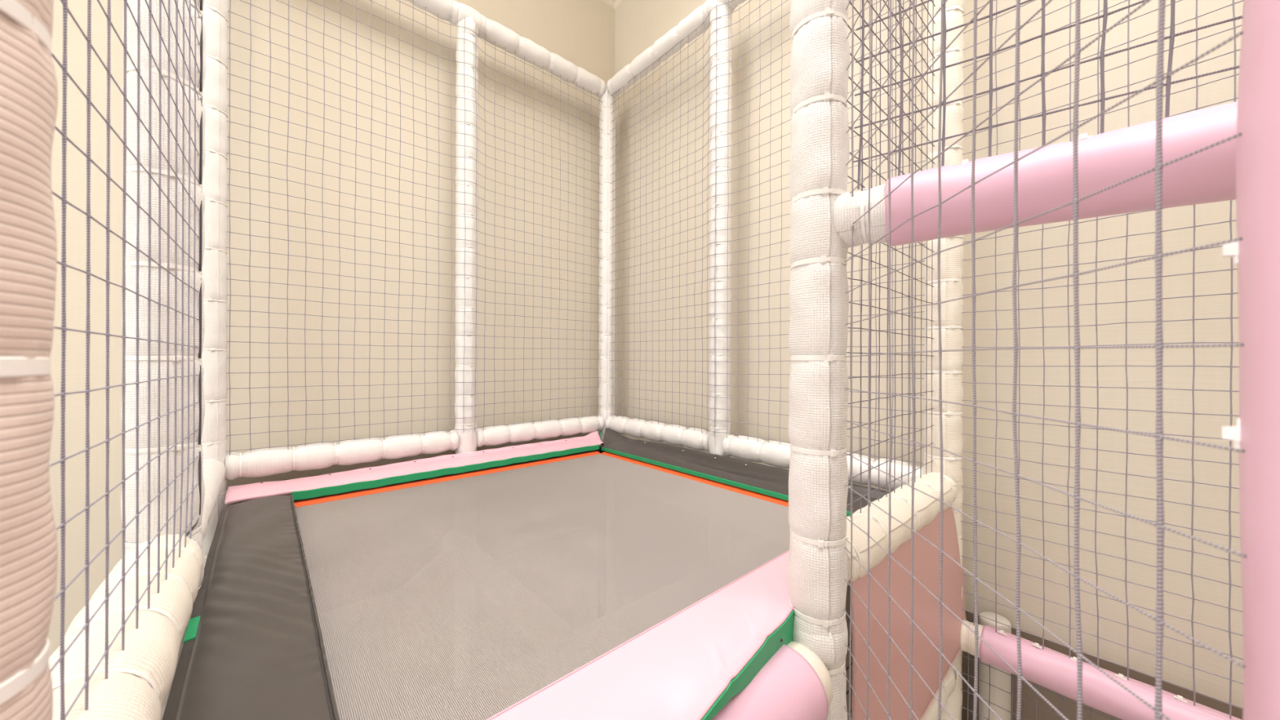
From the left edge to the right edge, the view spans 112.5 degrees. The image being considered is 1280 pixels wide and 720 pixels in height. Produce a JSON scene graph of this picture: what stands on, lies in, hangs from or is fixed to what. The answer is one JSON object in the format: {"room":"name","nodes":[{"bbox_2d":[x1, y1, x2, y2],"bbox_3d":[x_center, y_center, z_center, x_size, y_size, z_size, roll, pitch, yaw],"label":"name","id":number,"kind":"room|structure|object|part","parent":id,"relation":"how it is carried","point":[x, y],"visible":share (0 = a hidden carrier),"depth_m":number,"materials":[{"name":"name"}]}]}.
{"room":"indoor playground","nodes":[
{"label":"indoor playground","id":0,"kind":"room"},
{"bbox_2d":[47,0,614,719],"bbox_3d":[-1.953,-0.314,1.042,4.680,3.615,0.120,0,0,-41],"label":"wall","id":1,"kind":"structure","parent":0,"point":[580,32],"depth_m":1.70,"materials":[{"name":"beige paint"}]},
{"bbox_2d":[226,432,597,613],"bbox_3d":[-0.794,0.657,1.980,1.686,0.600,0.004,0,0,-41],"label":"trim","id":2,"kind":"structure","parent":1,"relation":"attached to","point":[293,474],"depth_m":1.74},
{"bbox_2d":[601,0,614,8],"bbox_3d":[-1.851,-2.104,1.023,4.560,0.034,0.034,0,0,-41],"label":"trim","id":3,"kind":"structure","parent":1,"relation":"attached to","point":[611,2],"depth_m":2.51,"materials":[{"name":"beige paint"}]},
{"bbox_2d":[614,0,1243,707],"bbox_3d":[1.412,-0.303,0.849,0.120,3.615,4.852,0,0,-41],"label":"wall","id":4,"kind":"structure","parent":0,"point":[638,24],"depth_m":1.17,"materials":[{"name":"beige paint"}]},
{"bbox_2d":[613,0,623,8],"bbox_3d":[1.360,-2.093,0.798,0.034,0.034,4.612,0,0,-41],"label":"trim","id":5,"kind":"structure","parent":4,"relation":"attached to","point":[617,2],"depth_m":2.51,"materials":[{"name":"beige paint"}]},
{"bbox_2d":[613,484,1243,719],"bbox_3d":[1.361,1.122,0.808,0.004,0.764,4.612,0,0,-41],"label":"trim","id":6,"kind":"structure","parent":4,"relation":"attached to","point":[1069,708],"depth_m":1.14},
{"bbox_3d":[-0.352,1.549,-0.696,4.800,0.100,4.852,0,0,-41],"label":"floor","id":7,"kind":"structure","parent":0,"visible":0},
{"bbox_2d":[0,0,57,719],"bbox_3d":[-0.315,0.048,0.169,0.104,2.899,0.102,0,0,-41],"label":"post","id":8,"kind":"object","parent":7,"relation":"on","point":[28,86],"visible":1,"depth_m":0.19,"materials":[{"name":"beige plastic"}]},
{"bbox_2d":[120,0,205,719],"bbox_3d":[-0.827,0.012,0.745,0.097,2.969,0.098,0,0,-41],"label":"post","id":9,"kind":"object","parent":7,"relation":"on","point":[131,28],"visible":0.57,"depth_m":0.71,"materials":[{"name":"white plastic"}]},
{"bbox_2d":[49,0,199,719],"bbox_3d":[-0.580,-0.555,0.508,0.002,1.701,0.667,0,0,-39],"label":"safety net","id":10,"kind":"object","parent":9,"relation":"attached to","point":[65,10],"visible":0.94,"depth_m":0.43,"materials":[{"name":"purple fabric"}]},
{"bbox_2d":[48,534,204,719],"bbox_3d":[-0.571,0.340,0.458,0.106,0.109,0.691,0,0,-41],"label":"rail","id":11,"kind":"object","parent":9,"relation":"attached to","point":[140,676],"visible":0.81,"depth_m":0.46,"materials":[{"name":"beige plastic"}]},
{"bbox_3d":[-0.784,0.286,0.749,0.004,0.039,0.027,0,0,-5],"label":"lacing cord","id":12,"kind":"part","parent":9,"relation":"part of","materials":[{"name":"fabric"}]},
{"bbox_3d":[-0.781,-0.074,0.760,0.009,0.143,0.003,0,0,37],"label":"lacing cord","id":13,"kind":"part","parent":9,"relation":"part of","materials":[{"name":"white fabric"}]},
{"bbox_3d":[-0.781,0.080,0.760,0.009,0.141,0.003,0,0,37],"label":"lacing cord","id":14,"kind":"part","parent":9,"relation":"part of","materials":[{"name":"white fabric"}]},
{"bbox_3d":[-0.782,0.219,0.760,0.009,0.114,0.003,0,0,37],"label":"lacing cord","id":15,"kind":"part","parent":9,"relation":"part of","materials":[{"name":"fabric"}]},
{"bbox_3d":[-0.779,-0.389,0.760,0.009,0.153,0.003,0,0,37],"label":"lacing cord","id":16,"kind":"part","parent":9,"relation":"part of","materials":[{"name":"fabric"}]},
{"bbox_3d":[-0.780,-0.229,0.760,0.009,0.143,0.003,0,0,37],"label":"lacing cord","id":17,"kind":"part","parent":9,"relation":"part of","materials":[{"name":"white fabric"}]},
{"bbox_3d":[-0.778,-0.692,0.760,0.009,0.138,0.003,0,0,37],"label":"lacing cord","id":18,"kind":"part","parent":9,"relation":"part of","materials":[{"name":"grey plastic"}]},
{"bbox_3d":[-0.779,-0.544,0.760,0.009,0.133,0.003,0,0,37],"label":"lacing cord","id":19,"kind":"part","parent":9,"relation":"part of","materials":[{"name":"white fabric"}]},
{"bbox_2d":[201,457,226,541],"bbox_3d":[-1.085,0.338,1.036,0.090,0.094,0.694,0,0,-41],"label":"rail","id":20,"kind":"object","parent":9,"relation":"attached to","point":[214,470],"visible":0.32,"depth_m":1.08,"materials":[{"name":"white fabric"}]},
{"bbox_2d":[201,0,229,567],"bbox_3d":[-1.338,0.002,1.325,0.093,2.984,0.094,0,0,-41],"label":"post","id":21,"kind":"object","parent":7,"relation":"on","point":[215,269],"visible":0.41,"depth_m":1.31,"materials":[{"name":"white fabric"}]},
{"bbox_2d":[453,2,482,688],"bbox_3d":[-0.749,-0.009,1.844,0.104,3.011,0.095,0,0,-41],"label":"post","id":22,"kind":"object","parent":7,"relation":"on","point":[467,437],"visible":0.68,"depth_m":1.81,"materials":[{"name":"white fabric"}]},
{"bbox_2d":[224,430,458,479],"bbox_3d":[-1.045,0.338,1.586,0.705,0.092,0.091,0,0,-41],"label":"rail","id":23,"kind":"object","parent":22,"relation":"attached to","point":[264,462],"visible":1,"depth_m":1.51,"materials":[{"name":"white fabric"}]},
{"bbox_2d":[404,0,458,24],"bbox_3d":[-1.039,-1.467,1.585,0.705,0.092,0.090,0,0,-41],"label":"rail","id":24,"kind":"object","parent":22,"relation":"attached to","point":[447,10],"visible":0.99,"depth_m":1.75,"materials":[{"name":"white fabric"}]},
{"bbox_2d":[226,0,602,455],"bbox_3d":[-0.729,-0.564,1.813,1.489,1.746,0.050,0,0,-41],"label":"safety net","id":25,"kind":"object","parent":24,"relation":"hanging from","point":[250,3],"visible":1,"depth_m":1.63,"materials":[{"name":"grey fabric"}]},
{"bbox_2d":[476,415,604,447],"bbox_3d":[-0.467,0.341,2.094,0.675,0.092,0.089,0,0,-41],"label":"rail","id":26,"kind":"object","parent":22,"relation":"attached to","point":[499,434],"visible":0.94,"depth_m":2.03,"materials":[{"name":"white fabric"}]},
{"bbox_2d":[477,13,605,96],"bbox_3d":[-0.460,-1.465,2.094,0.675,0.092,0.090,0,0,-41],"label":"rail","id":27,"kind":"object","parent":22,"relation":"attached to","point":[506,39],"visible":0.95,"depth_m":2.04,"materials":[{"name":"white plastic"}]},
{"bbox_2d":[293,445,790,719],"bbox_3d":[-0.256,0.971,1.249,1.410,1.054,1.420,0,0,-41],"label":"trampoline","id":28,"kind":"object","parent":7,"relation":"on","point":[760,510],"visible":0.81,"depth_m":0.96,"materials":[{"name":"grey woven mesh fabric"},{"name":"orange trim"},{"name":"green vinyl"}]},
{"bbox_2d":[162,494,339,719],"bbox_3d":[-0.680,0.506,0.756,0.154,0.223,1.372,0,0,-41],"label":"pad","id":29,"kind":"object","parent":28,"relation":"on","point":[253,648],"visible":1,"depth_m":0.64,"materials":[{"name":"grey plastic"}]},
{"bbox_2d":[224,430,604,504],"bbox_3d":[-0.700,0.402,1.744,1.420,0.070,0.176,0,0,-41],"label":"pad","id":30,"kind":"object","parent":28,"relation":"on","point":[307,487],"visible":1,"depth_m":1.58,"materials":[{"name":"pink plastic"}]},
{"bbox_3d":[-0.197,0.991,2.220,0.036,1.014,0.036,0,0,-41],"label":"leg","id":31,"kind":"part","parent":28,"relation":"part of","materials":[{"name":"metal"}]},
{"bbox_2d":[486,550,795,719],"bbox_3d":[0.180,0.422,0.687,1.320,0.059,0.188,0,0,-41],"label":"pad","id":32,"kind":"object","parent":28,"relation":"on","point":[690,664],"visible":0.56,"depth_m":0.58,"materials":[{"name":"pink plastic"}]},
{"bbox_2d":[601,428,891,516],"bbox_3d":[0.247,0.403,1.690,0.120,0.080,1.441,0,0,-41],"label":"pad","id":33,"kind":"object","parent":28,"relation":"on","point":[770,481],"visible":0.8,"depth_m":1.64,"materials":[{"name":"grey plastic"}]},
{"bbox_2d":[598,84,615,612],"bbox_3d":[-0.182,0.006,2.342,0.090,2.984,0.091,0,0,10],"label":"post","id":34,"kind":"object","parent":7,"relation":"on","point":[606,322],"visible":0.58,"depth_m":2.30,"materials":[{"name":"white plastic"}]},
{"bbox_2d":[706,0,735,562],"bbox_3d":[0.329,-0.005,1.762,0.095,3.011,0.104,0,0,-41],"label":"post","id":35,"kind":"object","parent":7,"relation":"on","point":[721,356],"visible":0.63,"depth_m":1.72,"materials":[{"name":"white plastic"}]},
{"bbox_2d":[605,415,709,451],"bbox_3d":[0.073,0.343,2.053,0.090,0.090,0.694,0,0,-41],"label":"rail","id":36,"kind":"object","parent":35,"relation":"attached to","point":[691,437],"visible":0.88,"depth_m":1.98,"materials":[{"name":"white fabric"}]},
{"bbox_2d":[607,0,710,97],"bbox_3d":[0.079,-1.464,2.052,0.091,0.092,0.694,0,0,-41],"label":"rail","id":37,"kind":"object","parent":35,"relation":"attached to","point":[695,19],"visible":0.88,"depth_m":1.99,"materials":[{"name":"white fabric"}]},
{"bbox_2d":[609,0,925,463],"bbox_3d":[0.307,-0.560,1.743,0.042,1.744,1.482,0,0,-41],"label":"safety net","id":38,"kind":"object","parent":37,"relation":"hanging from","point":[893,8],"visible":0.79,"depth_m":1.72,"materials":[{"name":"grey fabric"}]},
{"bbox_2d":[725,0,746,8],"bbox_3d":[0.589,-1.462,1.472,0.090,0.092,0.691,0,0,-41],"label":"rail","id":39,"kind":"object","parent":35,"relation":"attached to","point":[735,3],"visible":0.98,"depth_m":1.71,"materials":[{"name":"white fabric"}]},
{"bbox_2d":[722,435,924,491],"bbox_3d":[0.583,0.344,1.472,0.091,0.090,0.691,0,0,-41],"label":"rail","id":40,"kind":"object","parent":35,"relation":"attached to","point":[743,447],"visible":0.56,"depth_m":1.50,"materials":[{"name":"white fabric"}]},
{"bbox_2d":[787,0,849,719],"bbox_3d":[0.293,0.015,0.701,0.095,2.969,0.097,0,0,-19],"label":"post","id":41,"kind":"object","parent":7,"relation":"on","point":[820,148],"visible":0.92,"depth_m":0.66,"materials":[{"name":"white plastic"}]},
{"bbox_2d":[711,640,832,719],"bbox_3d":[-0.019,0.484,0.455,0.720,0.140,0.124,0,0,-38],"label":"rail","id":42,"kind":"object","parent":41,"relation":"attached to","point":[794,683],"visible":0.61,"depth_m":0.58,"materials":[{"name":"pink plastic"}]},
{"bbox_2d":[846,0,935,517],"bbox_3d":[0.569,-0.571,0.960,0.687,1.753,0.002,0,0,-41],"label":"safety net","id":43,"kind":"object","parent":41,"relation":"attached to","point":[910,1],"visible":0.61,"depth_m":1.00,"materials":[{"name":"fabric"}]},
{"bbox_2d":[921,665,957,719],"bbox_3d":[0.567,0.836,0.947,0.664,0.091,0.090,0,0,-41],"label":"rail","id":44,"kind":"object","parent":41,"relation":"attached to","point":[948,684],"visible":0.24,"depth_m":1.05,"materials":[{"name":"beige plastic"}]},
{"bbox_2d":[845,618,852,716],"bbox_3d":[0.427,0.651,0.850,0.322,0.302,0.003,0,0,-41],"label":"safety net","id":45,"kind":"object","parent":44,"relation":"attached to","point":[848,620],"visible":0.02,"depth_m":0.83,"materials":[{"name":"fabric"}]},
{"bbox_2d":[832,101,1237,248],"bbox_3d":[0.697,-0.224,0.414,0.950,0.105,0.098,0,0,36],"label":"rail","id":46,"kind":"object","parent":41,"relation":"attached to","point":[1106,159],"visible":0.88,"depth_m":0.51,"materials":[{"name":"pink plastic"}]},
{"bbox_2d":[853,0,1242,189],"bbox_3d":[0.700,-0.866,0.413,0.897,1.204,0.004,0,0,36],"label":"safety net","id":47,"kind":"object","parent":46,"relation":"attached to","point":[1168,82],"visible":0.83,"depth_m":0.57,"materials":[{"name":"fabric"}]},
{"bbox_2d":[843,0,1246,719],"bbox_3d":[0.305,-0.101,0.461,0.003,2.405,0.534,0,0,5],"label":"safety net","id":48,"kind":"object","parent":41,"relation":"attached to","point":[1159,345],"visible":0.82,"depth_m":0.33,"materials":[{"name":"grey fabric"}]},
{"bbox_2d":[923,0,964,719],"bbox_3d":[0.838,0.017,1.182,0.090,2.969,0.092,0,0,14],"label":"post","id":49,"kind":"object","parent":7,"relation":"on","point":[951,260],"visible":0.55,"depth_m":1.14,"materials":[{"name":"beige plastic"}]},
{"bbox_2d":[845,471,957,586],"bbox_3d":[0.563,0.345,0.942,0.649,0.094,0.093,0,0,-41],"label":"rail","id":50,"kind":"object","parent":49,"relation":"attached to","point":[926,508],"visible":0.75,"depth_m":0.85,"materials":[{"name":"beige fabric"}]},
{"bbox_2d":[849,504,966,719],"bbox_3d":[0.616,0.555,0.930,0.721,0.415,0.019,0,0,-41],"label":"panel","id":51,"kind":"object","parent":50,"relation":"hanging from","point":[926,657],"visible":0.8,"depth_m":0.87,"materials":[{"name":"pink plastic"}]},
{"bbox_2d":[960,619,1241,719],"bbox_3d":[1.224,0.734,0.741,0.090,0.096,1.100,0,0,-41],"label":"rail","id":52,"kind":"object","parent":49,"relation":"attached to","point":[1051,669],"visible":0.84,"depth_m":0.96,"materials":[{"name":"pink plastic"}]},
{"bbox_2d":[960,653,1121,719],"bbox_3d":[1.217,1.124,0.738,0.002,0.704,1.109,0,0,-41],"label":"safety net","id":53,"kind":"object","parent":52,"relation":"hanging from","point":[968,658],"visible":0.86,"depth_m":1.07,"materials":[{"name":"fabric"}]},
{"bbox_2d":[960,0,1243,719],"bbox_3d":[1.223,-0.404,0.737,0.002,2.204,1.110,0,0,-41],"label":"safety net","id":54,"kind":"object","parent":49,"relation":"attached to","point":[1196,17],"visible":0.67,"depth_m":0.94,"materials":[{"name":"grey fabric"}]},
{"bbox_2d":[978,611,1011,719],"bbox_3d":[0.965,1.102,1.165,0.120,0.801,0.120,0,0,-41],"label":"support post","id":55,"kind":"object","parent":7,"relation":"on","point":[999,679],"visible":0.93,"depth_m":1.14,"materials":[{"name":"fabric"}]},
{"bbox_2d":[1222,0,1279,719],"bbox_3d":[0.344,0.010,0.162,0.143,2.980,0.147,0,0,-41],"label":"column","id":56,"kind":"structure","parent":7,"relation":"on","point":[1256,432],"depth_m":0.20,"materials":[{"name":"pink plastic"}]}
]}

